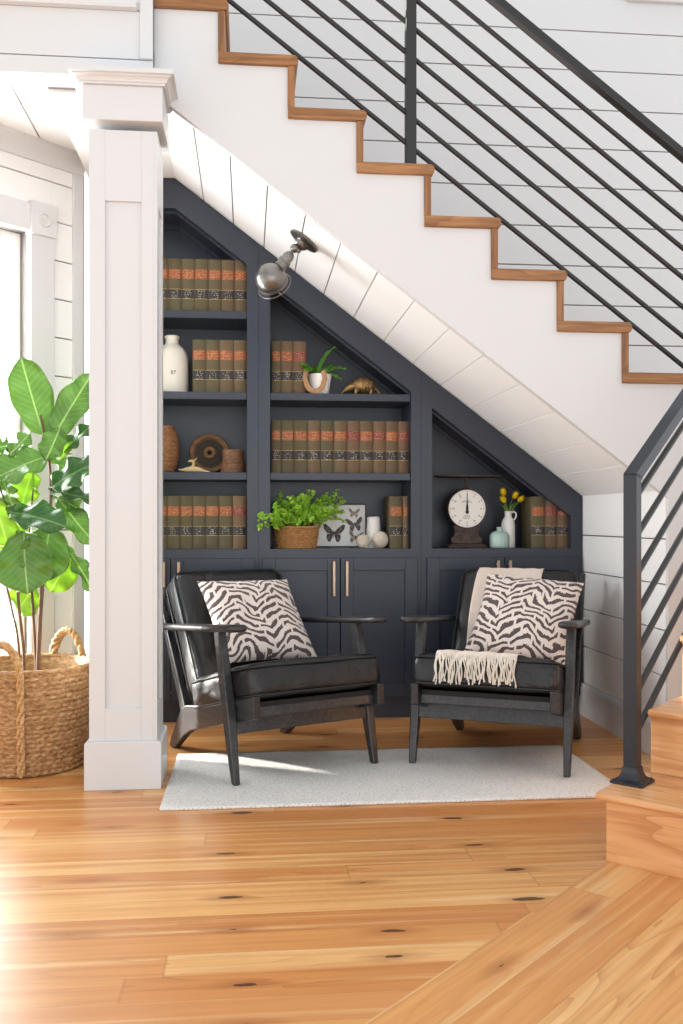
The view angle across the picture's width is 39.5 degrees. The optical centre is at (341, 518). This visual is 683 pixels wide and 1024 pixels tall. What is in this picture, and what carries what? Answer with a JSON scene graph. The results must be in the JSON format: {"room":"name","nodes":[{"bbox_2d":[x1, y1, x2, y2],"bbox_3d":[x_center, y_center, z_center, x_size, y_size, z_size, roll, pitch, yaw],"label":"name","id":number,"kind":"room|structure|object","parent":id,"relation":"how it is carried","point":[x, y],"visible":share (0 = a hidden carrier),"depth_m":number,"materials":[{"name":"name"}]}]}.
{"room":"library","nodes":[
{"label":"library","id":0,"kind":"room"},
{"bbox_2d":[0,150,83,653],"bbox_3d":[-2.316,-0.520,3.411,0.130,3.040,3.220,0,0,39],"label":"wall","id":1,"kind":"structure","parent":0,"point":[23,179],"depth_m":4.49,"materials":[{"name":"white paint"}]},
{"bbox_2d":[0,194,56,653],"bbox_3d":[-1.657,-0.297,4.143,0.160,2.334,0.924,0,0,39],"label":"window","id":2,"kind":"structure","parent":1,"relation":"in","point":[38,219],"depth_m":4.39,"materials":[{"name":"white paint"}]},
{"bbox_2d":[0,124,84,176],"bbox_3d":[-2.245,-1.698,3.340,0.070,0.085,3.200,0,0,39],"label":"trim","id":3,"kind":"structure","parent":1,"relation":"attached to","point":[12,141],"depth_m":4.38,"materials":[{"name":"white paint"}]},
{"bbox_2d":[71,173,82,654],"bbox_3d":[-1.277,-0.370,4.580,0.032,2.740,0.055,0,0,39],"label":"trim","id":4,"kind":"structure","parent":1,"relation":"attached to","point":[77,180],"depth_m":4.57,"materials":[{"name":"white paint"}]},
{"bbox_2d":[0,54,154,150],"bbox_3d":[-1.475,-1.770,4.251,1.383,0.060,1.310,0,0,-6],"label":"ceiling","id":5,"kind":"structure","parent":0,"point":[31,110],"depth_m":4.08,"materials":[{"name":"white paint"}]},
{"bbox_2d":[0,715,682,1023],"bbox_3d":[-0.365,1.025,2.175,8.700,0.050,6.400,0,0,-6],"label":"floor","id":6,"kind":"structure","parent":0,"point":[116,908],"depth_m":2.45,"materials":[{"name":"brown wood"}]},
{"bbox_2d":[0,627,88,777],"bbox_3d":[-1.274,0.731,3.872,0.511,0.534,0.551,0,0,-6],"label":"basket","id":7,"kind":"object","parent":6,"relation":"on","point":[44,713],"visible":0.93,"depth_m":3.68,"materials":[{"name":"beige wicker"}]},
{"bbox_2d":[0,358,88,670],"bbox_3d":[-1.295,0.159,3.862,0.620,1.638,0.398,0,0,-6],"label":"fig tree","id":8,"kind":"object","parent":7,"relation":"in","point":[42,557],"visible":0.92,"depth_m":3.85,"materials":[{"name":"green plant"}]},
{"bbox_2d":[67,64,177,790],"bbox_3d":[-0.819,-0.343,3.620,0.380,2.687,0.336,0,0,-6],"label":"column","id":9,"kind":"structure","parent":6,"relation":"on","point":[125,110],"depth_m":3.53,"materials":[{"name":"white paint"}]},
{"bbox_2d":[0,0,153,87],"bbox_3d":[-2.337,-2.013,3.515,3.238,0.653,0.146,0,0,-6],"label":"wall","id":10,"kind":"structure","parent":9,"relation":"on","point":[39,38],"depth_m":3.61,"materials":[{"name":"white paint"}]},
{"bbox_2d":[163,178,257,721],"bbox_3d":[-0.830,-0.336,4.792,0.816,2.671,0.370,0,0,-6],"label":"bookcase","id":11,"kind":"object","parent":6,"relation":"on","point":[192,229],"visible":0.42,"depth_m":4.70,"materials":[{"name":"grey paint"}]},
{"bbox_2d":[163,496,166,548],"bbox_3d":[-0.906,0.017,4.798,0.062,0.264,0.194,0,0,-6],"label":"book","id":12,"kind":"object","parent":11,"relation":"on","point":[164,497],"visible":0.24,"depth_m":4.71,"materials":[{"name":"green fabric"}]},
{"bbox_2d":[163,258,167,309],"bbox_3d":[-0.902,-1.160,4.799,0.064,0.264,0.194,0,0,-6],"label":"book","id":13,"kind":"object","parent":11,"relation":"on","point":[165,260],"visible":0.3,"depth_m":4.71,"materials":[{"name":"green fabric"}]},
{"bbox_2d":[163,425,178,471],"bbox_3d":[-0.897,-0.349,4.785,0.157,0.236,0.157,0,0,-6],"label":"basket","id":14,"kind":"object","parent":11,"relation":"on","point":[170,437],"visible":0.54,"depth_m":4.73,"materials":[{"name":"brown wicker"}]},
{"bbox_2d":[167,496,179,548],"bbox_3d":[-0.843,0.017,4.805,0.062,0.264,0.194,0,0,-6],"label":"book","id":15,"kind":"object","parent":11,"relation":"on","point":[173,502],"visible":0.95,"depth_m":4.71,"materials":[{"name":"green fabric"}]},
{"bbox_2d":[168,258,180,309],"bbox_3d":[-0.837,-1.160,4.805,0.064,0.264,0.194,0,0,-6],"label":"book","id":16,"kind":"object","parent":11,"relation":"on","point":[174,264],"visible":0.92,"depth_m":4.71,"materials":[{"name":"green fabric"}]},
{"bbox_2d":[163,335,188,391],"bbox_3d":[-0.856,-0.777,4.798,0.166,0.297,0.168,0,0,-6],"label":"bottle","id":17,"kind":"object","parent":11,"relation":"on","point":[175,358],"visible":0.85,"depth_m":4.73,"materials":[{"name":"white ceramic"}]},
{"bbox_2d":[180,496,192,548],"bbox_3d":[-0.779,0.017,4.813,0.062,0.264,0.194,0,0,-6],"label":"book","id":18,"kind":"object","parent":11,"relation":"on","point":[186,502],"visible":0.97,"depth_m":4.72,"materials":[{"name":"green fabric"}]},
{"bbox_2d":[181,259,194,310],"bbox_3d":[-0.772,-1.160,4.813,0.064,0.264,0.194,0,0,-6],"label":"book","id":19,"kind":"object","parent":11,"relation":"on","point":[187,265],"visible":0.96,"depth_m":4.72,"materials":[{"name":"green fabric"}]},
{"bbox_2d":[178,458,209,471],"bbox_3d":[-0.736,-0.269,4.736,0.155,0.074,0.031,0,0,-6],"label":"bird figurine","id":20,"kind":"object","parent":11,"relation":"on","point":[192,468],"visible":0.93,"depth_m":4.73,"materials":[{"name":"gold metal"}]},
{"bbox_2d":[193,496,205,548],"bbox_3d":[-0.716,0.017,4.816,0.062,0.264,0.194,0,0,-6],"label":"book","id":21,"kind":"object","parent":11,"relation":"on","point":[199,502],"visible":0.95,"depth_m":4.72,"materials":[{"name":"green fabric"}]},
{"bbox_2d":[193,340,205,391],"bbox_3d":[-0.717,-0.760,4.818,0.066,0.264,0.194,0,0,-6],"label":"book","id":22,"kind":"object","parent":11,"relation":"on","point":[199,346],"visible":0.91,"depth_m":4.72,"materials":[{"name":"green fabric"}]},
{"bbox_2d":[195,259,207,310],"bbox_3d":[-0.706,-1.160,4.817,0.066,0.264,0.194,0,0,-6],"label":"book","id":23,"kind":"object","parent":11,"relation":"on","point":[201,265],"visible":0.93,"depth_m":4.72,"materials":[{"name":"green fabric"}]},
{"bbox_2d":[189,433,228,471],"bbox_3d":[-0.676,-0.335,4.876,0.208,0.210,0.076,0,0,-6],"label":"pulley","id":24,"kind":"object","parent":11,"relation":"on","point":[207,448],"visible":0.91,"depth_m":4.86,"materials":[{"name":"brown wood"}]},
{"bbox_2d":[206,496,218,548],"bbox_3d":[-0.652,0.017,4.823,0.064,0.264,0.194,0,0,-6],"label":"book","id":25,"kind":"object","parent":11,"relation":"on","point":[212,502],"visible":0.97,"depth_m":4.73,"materials":[{"name":"green fabric"}]},
{"bbox_2d":[206,340,219,391],"bbox_3d":[-0.651,-0.760,4.823,0.066,0.264,0.194,0,0,-6],"label":"book","id":26,"kind":"object","parent":11,"relation":"on","point":[212,346],"visible":0.94,"depth_m":4.73,"materials":[{"name":"green fabric"}]},
{"bbox_2d":[208,259,221,310],"bbox_3d":[-0.640,-1.160,4.826,0.064,0.264,0.194,0,0,-6],"label":"book","id":27,"kind":"object","parent":11,"relation":"on","point":[214,266],"visible":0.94,"depth_m":4.73,"materials":[{"name":"green fabric"}]},
{"bbox_2d":[219,496,232,548],"bbox_3d":[-0.586,0.017,4.831,0.066,0.264,0.194,0,0,-6],"label":"book","id":28,"kind":"object","parent":11,"relation":"on","point":[225,502],"visible":0.98,"depth_m":4.74,"materials":[{"name":"green fabric"}]},
{"bbox_2d":[220,340,233,391],"bbox_3d":[-0.582,-0.760,4.831,0.070,0.264,0.194,0,0,-6],"label":"book","id":29,"kind":"object","parent":11,"relation":"on","point":[226,346],"visible":0.93,"depth_m":4.74,"materials":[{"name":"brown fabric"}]},
{"bbox_2d":[222,260,234,310],"bbox_3d":[-0.575,-1.160,4.831,0.064,0.264,0.194,0,0,-6],"label":"book","id":30,"kind":"object","parent":11,"relation":"on","point":[228,266],"visible":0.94,"depth_m":4.74,"materials":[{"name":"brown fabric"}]},
{"bbox_2d":[220,463,244,471],"bbox_3d":[-0.550,-0.255,4.799,0.126,0.047,0.126,0,0,-6],"label":"wooden box","id":31,"kind":"object","parent":11,"relation":"on","point":[224,467],"visible":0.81,"depth_m":4.75,"materials":[{"name":"brown wood"}]},
{"bbox_2d":[222,449,243,463],"bbox_3d":[-0.548,-0.313,4.799,0.109,0.069,0.109,0,0,-6],"label":"wooden box","id":32,"kind":"object","parent":31,"relation":"on","point":[230,455],"visible":0.85,"depth_m":4.75,"materials":[{"name":"brown wood"}]},
{"bbox_2d":[233,496,245,548],"bbox_3d":[-0.520,0.017,4.839,0.065,0.264,0.194,0,0,-6],"label":"book","id":33,"kind":"object","parent":11,"relation":"on","point":[239,502],"visible":1,"depth_m":4.75,"materials":[{"name":"brown fabric"}]},
{"bbox_2d":[234,340,246,391],"bbox_3d":[-0.513,-0.760,4.836,0.065,0.264,0.194,0,0,-6],"label":"book","id":34,"kind":"object","parent":11,"relation":"on","point":[240,346],"visible":0.92,"depth_m":4.74,"materials":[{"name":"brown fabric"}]},
{"bbox_2d":[235,260,246,311],"bbox_3d":[-0.511,-1.160,4.836,0.060,0.264,0.194,0,0,-6],"label":"book","id":35,"kind":"object","parent":11,"relation":"on","point":[240,268],"visible":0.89,"depth_m":4.74,"materials":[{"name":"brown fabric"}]},
{"bbox_2d":[259,244,420,717],"bbox_3d":[-0.018,-0.181,4.872,0.814,2.362,0.370,0,0,-6],"label":"bookcase","id":36,"kind":"object","parent":6,"relation":"on","point":[322,581],"visible":0.64,"depth_m":4.76,"materials":[{"name":"grey paint"}]},
{"bbox_2d":[270,420,280,472],"bbox_3d":[-0.336,-0.363,4.854,0.048,0.264,0.194,0,0,-6],"label":"book","id":37,"kind":"object","parent":36,"relation":"on","point":[275,426],"visible":0.97,"depth_m":4.76,"materials":[{"name":"green fabric"}]},
{"bbox_2d":[271,341,280,392],"bbox_3d":[-0.337,-0.760,4.856,0.047,0.264,0.194,0,0,-6],"label":"book","id":38,"kind":"object","parent":36,"relation":"on","point":[275,345],"visible":0.94,"depth_m":4.76,"materials":[{"name":"green fabric"}]},
{"bbox_2d":[281,341,292,392],"bbox_3d":[-0.282,-0.760,4.860,0.059,0.264,0.194,0,0,-6],"label":"book","id":39,"kind":"object","parent":36,"relation":"on","point":[286,346],"visible":0.9,"depth_m":4.77,"materials":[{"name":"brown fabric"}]},
{"bbox_2d":[281,420,293,472],"bbox_3d":[-0.280,-0.363,4.862,0.063,0.264,0.194,0,0,-6],"label":"book","id":40,"kind":"object","parent":36,"relation":"on","point":[287,426],"visible":0.93,"depth_m":4.77,"materials":[{"name":"green fabric"}]},
{"bbox_2d":[271,522,320,548],"bbox_3d":[-0.232,0.079,4.841,0.261,0.140,0.187,0,0,-6],"label":"basket","id":41,"kind":"object","parent":36,"relation":"on","point":[289,537],"visible":0.93,"depth_m":4.77,"materials":[{"name":"wicker"}]},
{"bbox_2d":[257,489,345,530],"bbox_3d":[-0.202,-0.036,4.789,0.452,0.230,0.282,0,0,-6],"label":"fern","id":42,"kind":"object","parent":41,"relation":"in","point":[302,513],"visible":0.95,"depth_m":4.78,"materials":[{"name":"green plant"}]},
{"bbox_2d":[293,341,305,392],"bbox_3d":[-0.220,-0.760,4.869,0.064,0.264,0.194,0,0,-6],"label":"book","id":43,"kind":"object","parent":36,"relation":"on","point":[299,347],"visible":0.88,"depth_m":4.77,"materials":[{"name":"brown fabric"}]},
{"bbox_2d":[294,420,307,472],"bbox_3d":[-0.213,-0.363,4.867,0.067,0.264,0.194,0,0,-6],"label":"book","id":44,"kind":"object","parent":36,"relation":"on","point":[300,426],"visible":0.9,"depth_m":4.77,"materials":[{"name":"green fabric"}]},
{"bbox_2d":[308,421,319,472],"bbox_3d":[-0.147,-0.363,4.873,0.062,0.264,0.194,0,0,-6],"label":"book","id":45,"kind":"object","parent":36,"relation":"on","point":[313,426],"visible":0.92,"depth_m":4.78,"materials":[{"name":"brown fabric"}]},
{"bbox_2d":[303,370,326,392],"bbox_3d":[-0.134,-0.689,4.774,0.125,0.125,0.023,0,0,-6],"label":"horseshoe","id":46,"kind":"object","parent":36,"relation":"on","point":[308,387],"visible":1,"depth_m":4.77,"materials":[{"name":"wood"}]},
{"bbox_2d":[307,373,331,392],"bbox_3d":[-0.113,-0.682,4.847,0.128,0.107,0.128,0,0,-6],"label":"plant pot","id":47,"kind":"object","parent":36,"relation":"on","point":[314,379],"visible":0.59,"depth_m":4.80,"materials":[{"name":"white ceramic"}]},
{"bbox_2d":[300,346,345,379],"bbox_3d":[-0.114,-0.791,4.832,0.249,0.176,0.130,0,0,-26],"label":"plant","id":48,"kind":"object","parent":47,"relation":"in","point":[315,369],"visible":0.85,"depth_m":4.84,"materials":[{"name":"green plant"}]},
{"bbox_2d":[320,421,333,472],"bbox_3d":[-0.081,-0.363,4.879,0.066,0.264,0.194,0,0,-6],"label":"book","id":49,"kind":"object","parent":36,"relation":"on","point":[326,427],"visible":0.95,"depth_m":4.79,"materials":[{"name":"green fabric"}]},
{"bbox_2d":[304,504,366,546],"bbox_3d":[-0.036,0.034,5.002,0.335,0.231,0.050,0,0,-6],"label":"frame","id":50,"kind":"object","parent":36,"relation":"on","point":[334,533],"visible":0.68,"depth_m":5.00,"materials":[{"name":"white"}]},
{"bbox_2d":[334,421,346,472],"bbox_3d":[-0.014,-0.363,4.886,0.065,0.264,0.194,0,0,-6],"label":"book","id":51,"kind":"object","parent":36,"relation":"on","point":[340,427],"visible":0.94,"depth_m":4.79,"materials":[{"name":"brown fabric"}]},
{"bbox_2d":[347,421,359,472],"bbox_3d":[0.052,-0.363,4.895,0.065,0.264,0.194,0,0,-6],"label":"book","id":52,"kind":"object","parent":36,"relation":"on","point":[353,427],"visible":0.91,"depth_m":4.80,"materials":[{"name":"brown fabric"}]},
{"bbox_2d":[341,377,379,393],"bbox_3d":[0.102,-0.679,4.873,0.206,0.102,0.092,0,0,-6],"label":"figurine","id":53,"kind":"object","parent":36,"relation":"on","point":[362,385],"visible":0.92,"depth_m":4.85,"materials":[{"name":"gold metal"}]},
{"bbox_2d":[356,534,369,547],"bbox_3d":[0.109,0.114,4.829,0.070,0.070,0.070,0,0,-6],"label":"twine ball","id":54,"kind":"object","parent":36,"relation":"on","point":[362,541],"visible":1,"depth_m":4.81,"materials":[{"name":"beige fabric"}]},
{"bbox_2d":[360,421,372,472],"bbox_3d":[0.118,-0.363,4.899,0.065,0.264,0.194,0,0,-6],"label":"book","id":55,"kind":"object","parent":36,"relation":"on","point":[366,427],"visible":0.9,"depth_m":4.80,"materials":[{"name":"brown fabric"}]},
{"bbox_2d":[366,515,379,547],"bbox_3d":[0.165,0.065,4.910,0.081,0.168,0.081,0,0,-6],"label":"candle","id":56,"kind":"object","parent":36,"relation":"on","point":[373,523],"visible":0.66,"depth_m":4.88,"materials":[{"name":"white wax"}]},
{"bbox_2d":[373,421,384,472],"bbox_3d":[0.183,-0.363,4.907,0.063,0.264,0.194,0,0,-6],"label":"book","id":57,"kind":"object","parent":36,"relation":"on","point":[378,426],"visible":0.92,"depth_m":4.81,"materials":[{"name":"brown fabric"}]},
{"bbox_2d":[372,531,387,547],"bbox_3d":[0.197,0.106,4.848,0.086,0.086,0.086,0,0,-6],"label":"twine ball","id":58,"kind":"object","parent":36,"relation":"on","point":[379,539],"visible":1,"depth_m":4.82,"materials":[{"name":"beige fabric"}]},
{"bbox_2d":[385,421,397,472],"bbox_3d":[0.247,-0.363,4.913,0.063,0.264,0.194,0,0,-6],"label":"book","id":59,"kind":"object","parent":36,"relation":"on","point":[391,427],"visible":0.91,"depth_m":4.82,"materials":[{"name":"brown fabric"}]},
{"bbox_2d":[384,496,402,547],"bbox_3d":[0.269,0.017,4.915,0.067,0.264,0.194,0,0,-6],"label":"book","id":60,"kind":"object","parent":36,"relation":"on","point":[393,505],"visible":1,"depth_m":4.82,"materials":[{"name":"green fabric"}]},
{"bbox_2d":[398,421,408,472],"bbox_3d":[0.307,-0.363,4.918,0.055,0.264,0.194,0,0,-6],"label":"book","id":61,"kind":"object","parent":36,"relation":"on","point":[403,426],"visible":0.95,"depth_m":4.82,"materials":[{"name":"brown fabric"}]},
{"bbox_2d":[403,496,408,547],"bbox_3d":[0.319,0.017,4.918,0.030,0.264,0.194,0,0,-6],"label":"book","id":62,"kind":"object","parent":36,"relation":"on","point":[405,498],"visible":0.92,"depth_m":4.82,"materials":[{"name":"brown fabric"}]},
{"bbox_2d":[48,0,682,701],"bbox_3d":[0.188,-0.611,4.422,2.800,3.222,1.336,0,0,-6],"label":"staircase","id":63,"kind":"structure","parent":6,"relation":"on","point":[433,288],"depth_m":3.82,"materials":[{"name":"white paint"}]},
{"bbox_2d":[255,229,316,298],"bbox_3d":[-0.241,-1.107,4.138,0.269,0.308,0.158,0,0,-6],"label":"lamp","id":64,"kind":"object","parent":63,"relation":"attached to","point":[271,279],"visible":1,"depth_m":4.10,"materials":[{"name":"silver metal"}]},
{"bbox_2d":[294,237,307,250],"bbox_3d":[-0.174,-1.203,4.147,0.064,0.064,0.062,0,0,-6],"label":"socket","id":65,"kind":"object","parent":64,"relation":"attached to","point":[300,244],"depth_m":4.12,"materials":[{"name":"silver metal"}]},
{"bbox_2d":[227,0,682,368],"bbox_3d":[0.210,-2.005,3.839,3.082,3.227,0.068,0,0,-6],"label":"stair railing","id":66,"kind":"object","parent":63,"relation":"on","point":[506,9],"visible":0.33,"depth_m":3.88,"materials":[{"name":"black metal"}]},
{"bbox_2d":[159,745,612,810],"bbox_3d":[0.172,0.995,3.712,1.674,0.009,0.765,0,0,-6],"label":"rug","id":67,"kind":"object","parent":6,"relation":"on","point":[275,779],"visible":0.98,"depth_m":3.63,"materials":[{"name":"fabric"}]},
{"bbox_2d":[163,569,387,785],"bbox_3d":[-0.350,0.616,4.062,0.712,0.767,1.061,0,0,-31],"label":"armchair","id":68,"kind":"object","parent":67,"relation":"on","point":[284,695],"visible":0.88,"depth_m":3.75,"materials":[{"name":"black leather"}]},
{"bbox_2d":[168,571,294,692],"bbox_3d":[-0.464,0.494,4.249,0.537,0.563,0.153,0,-33,-31],"label":"cushion","id":69,"kind":"object","parent":68,"relation":"on","point":[189,606],"depth_m":4.12,"materials":[{"name":"black leather"}]},
{"bbox_2d":[197,579,316,662],"bbox_3d":[-0.366,0.434,4.111,0.444,0.327,0.304,0,0,-30],"label":"throw pillow","id":70,"kind":"object","parent":68,"relation":"on","point":[269,612],"visible":0.91,"depth_m":4.05,"materials":[{"name":"fabric"}]},
{"bbox_2d":[191,654,379,705],"bbox_3d":[-0.238,0.660,3.875,0.579,0.153,0.603,0,-14,-31],"label":"seat cushion","id":71,"kind":"object","parent":68,"relation":"on","point":[331,676],"depth_m":3.63,"materials":[{"name":"black leather"}]},
{"bbox_2d":[400,568,589,776],"bbox_3d":[0.723,0.616,4.157,0.712,0.767,1.061,0,0,20],"label":"armchair","id":72,"kind":"object","parent":67,"relation":"on","point":[546,693],"visible":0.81,"depth_m":3.75,"materials":[{"name":"black leather"}]},
{"bbox_2d":[433,567,543,687],"bbox_3d":[0.675,0.439,4.116,0.336,0.420,0.952,0,0,20],"label":"throw blanket","id":73,"kind":"object","parent":72,"relation":"on","point":[490,657],"visible":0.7,"depth_m":3.71,"materials":[{"name":"fabric"}]},
{"bbox_2d":[413,653,564,696],"bbox_3d":[0.648,0.660,3.952,0.579,0.153,0.603,0,-14,20],"label":"seat cushion","id":74,"kind":"object","parent":72,"relation":"on","point":[533,677],"depth_m":3.67,"materials":[{"name":"black leather"}]},
{"bbox_2d":[453,570,577,666],"bbox_3d":[0.796,0.494,4.362,0.537,0.563,0.153,0,-33,20],"label":"cushion","id":75,"kind":"object","parent":72,"relation":"on","point":[468,577],"depth_m":4.39,"materials":[{"name":"black leather"}]},
{"bbox_2d":[464,573,583,664],"bbox_3d":[0.805,0.428,4.172,0.464,0.359,0.300,0,0,24],"label":"throw pillow","id":76,"kind":"object","parent":72,"relation":"on","point":[516,615],"visible":0.94,"depth_m":4.11,"materials":[{"name":"fabric"}]},
{"bbox_2d":[421,371,581,703],"bbox_3d":[0.804,0.127,4.953,0.836,1.747,0.370,0,0,-6],"label":"bookcase","id":77,"kind":"object","parent":6,"relation":"on","point":[455,440],"visible":0.44,"depth_m":4.83,"materials":[{"name":"grey paint"}]},
{"bbox_2d":[434,475,504,547],"bbox_3d":[0.668,-0.038,4.969,0.384,0.374,0.259,0,0,-6],"label":"kitchen scale","id":78,"kind":"object","parent":77,"relation":"on","point":[465,508],"visible":1,"depth_m":4.93,"materials":[{"name":"metal"}]},
{"bbox_2d":[434,475,504,477],"bbox_3d":[0.668,-0.221,4.969,0.375,0.008,0.246,0,0,-6],"label":"tray","id":79,"kind":"object","parent":78,"relation":"on","point":[437,476],"depth_m":4.88,"materials":[{"name":"metal"}]},
{"bbox_2d":[490,527,509,547],"bbox_3d":[0.814,0.095,4.893,0.104,0.108,0.102,0,0,-6],"label":"bottle","id":80,"kind":"object","parent":77,"relation":"on","point":[499,538],"visible":1,"depth_m":4.85,"materials":[{"name":"glass"}]},
{"bbox_2d":[501,511,516,546],"bbox_3d":[0.875,0.052,4.990,0.072,0.193,0.072,0,0,39],"label":"ceramic jug","id":81,"kind":"object","parent":77,"relation":"on","point":[508,523],"visible":0.84,"depth_m":4.96,"materials":[{"name":"white ceramic"}]},
{"bbox_2d":[500,488,505,510],"bbox_3d":[0.852,-0.086,4.994,0.041,0.159,0.032,0,0,-33],"label":"tulip","id":82,"kind":"object","parent":81,"relation":"in","point":[502,490],"visible":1,"depth_m":4.98,"materials":[{"name":"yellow plant"}]},
{"bbox_2d":[500,488,505,495],"bbox_3d":[0.850,-0.143,4.992,0.031,0.045,0.033,0,0,-6],"label":"flower","id":83,"kind":"object","parent":82,"relation":"on","point":[503,491],"depth_m":4.98,"materials":[{"name":"yellow plant"}]},
{"bbox_2d":[500,495,508,510],"bbox_3d":[0.856,-0.066,4.969,0.057,0.119,0.033,0,0,-6],"label":"tulip","id":84,"kind":"object","parent":81,"relation":"in","point":[502,498],"visible":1,"depth_m":4.96,"materials":[{"name":"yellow plant"}]},
{"bbox_2d":[500,495,505,502],"bbox_3d":[0.845,-0.104,4.968,0.036,0.042,0.033,0,0,-6],"label":"flower","id":85,"kind":"object","parent":84,"relation":"on","point":[502,498],"depth_m":4.96,"materials":[{"name":"yellow plant"}]},
{"bbox_2d":[509,491,518,510],"bbox_3d":[0.903,-0.077,4.985,0.054,0.141,0.031,0,0,29],"label":"tulip","id":86,"kind":"object","parent":81,"relation":"in","point":[515,494],"visible":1,"depth_m":4.98,"materials":[{"name":"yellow plant"}]},
{"bbox_2d":[512,491,518,498],"bbox_3d":[0.912,-0.126,4.981,0.035,0.043,0.031,0,0,28],"label":"flower","id":87,"kind":"object","parent":86,"relation":"on","point":[515,494],"depth_m":4.97,"materials":[{"name":"yellow plant"}]},
{"bbox_2d":[511,495,524,510],"bbox_3d":[0.925,-0.065,5.000,0.086,0.119,0.033,0,0,-6],"label":"tulip","id":88,"kind":"object","parent":81,"relation":"in","point":[520,498],"visible":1,"depth_m":4.99,"materials":[{"name":"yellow plant"}]},
{"bbox_2d":[517,495,524,501],"bbox_3d":[0.946,-0.106,5.001,0.037,0.037,0.035,0,0,36],"label":"flower","id":89,"kind":"object","parent":88,"relation":"on","point":[521,498],"depth_m":4.99,"materials":[{"name":"yellow plant"}]},
{"bbox_2d":[521,497,544,547],"bbox_3d":[1.004,0.017,4.986,0.072,0.264,0.194,0,0,-6],"label":"book","id":90,"kind":"object","parent":77,"relation":"on","point":[532,508],"visible":1,"depth_m":4.89,"materials":[{"name":"green fabric"}]},
{"bbox_2d":[545,500,556,547],"bbox_3d":[1.073,0.017,4.993,0.063,0.264,0.194,0,0,-6],"label":"book","id":91,"kind":"object","parent":77,"relation":"on","point":[550,509],"visible":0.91,"depth_m":4.90,"materials":[{"name":"brown fabric"}]},
{"bbox_2d":[557,510,567,547],"bbox_3d":[1.139,0.017,5.001,0.066,0.264,0.194,0,0,-6],"label":"book","id":92,"kind":"object","parent":77,"relation":"on","point":[562,520],"visible":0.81,"depth_m":4.91,"materials":[{"name":"brown fabric"}]},
{"bbox_2d":[595,635,682,878],"bbox_3d":[1.549,0.593,2.913,1.072,0.814,1.248,0,0,39],"label":"staircase","id":93,"kind":"structure","parent":6,"relation":"on","point":[644,826],"depth_m":2.74,"materials":[{"name":"brown wood"}]},
{"bbox_2d":[610,389,682,788],"bbox_3d":[1.222,-0.021,3.290,0.100,1.633,1.180,0,0,39],"label":"stair railing","id":94,"kind":"object","parent":93,"relation":"on","point":[632,774],"visible":1,"depth_m":2.87,"materials":[{"name":"black metal"}]},
{"bbox_2d":[228,0,682,568],"bbox_3d":[1.185,-1.175,5.216,5.020,4.350,0.050,0,0,-6],"label":"wall","id":95,"kind":"structure","parent":0,"point":[636,48],"depth_m":5.18,"materials":[{"name":"white paint"}]},
{"bbox_2d":[627,0,682,4],"bbox_3d":[2.120,-2.922,5.243,1.153,0.155,0.080,0,0,-6],"label":"trim","id":96,"kind":"structure","parent":95,"relation":"attached to","point":[677,2],"depth_m":5.22,"materials":[{"name":"white paint"}]},
{"bbox_2d":[582,491,665,710],"bbox_3d":[1.292,0.432,4.551,0.050,1.135,1.296,0,0,-6],"label":"wall","id":97,"kind":"structure","parent":0,"point":[602,514],"depth_m":4.47,"materials":[{"name":"white paint"}]},
{"bbox_2d":[579,682,650,755],"bbox_3d":[1.281,0.918,4.400,0.029,0.163,0.994,0,0,-6],"label":"baseboard","id":98,"kind":"structure","parent":97,"relation":"attached to","point":[603,709],"depth_m":4.50,"materials":[{"name":"white paint"}]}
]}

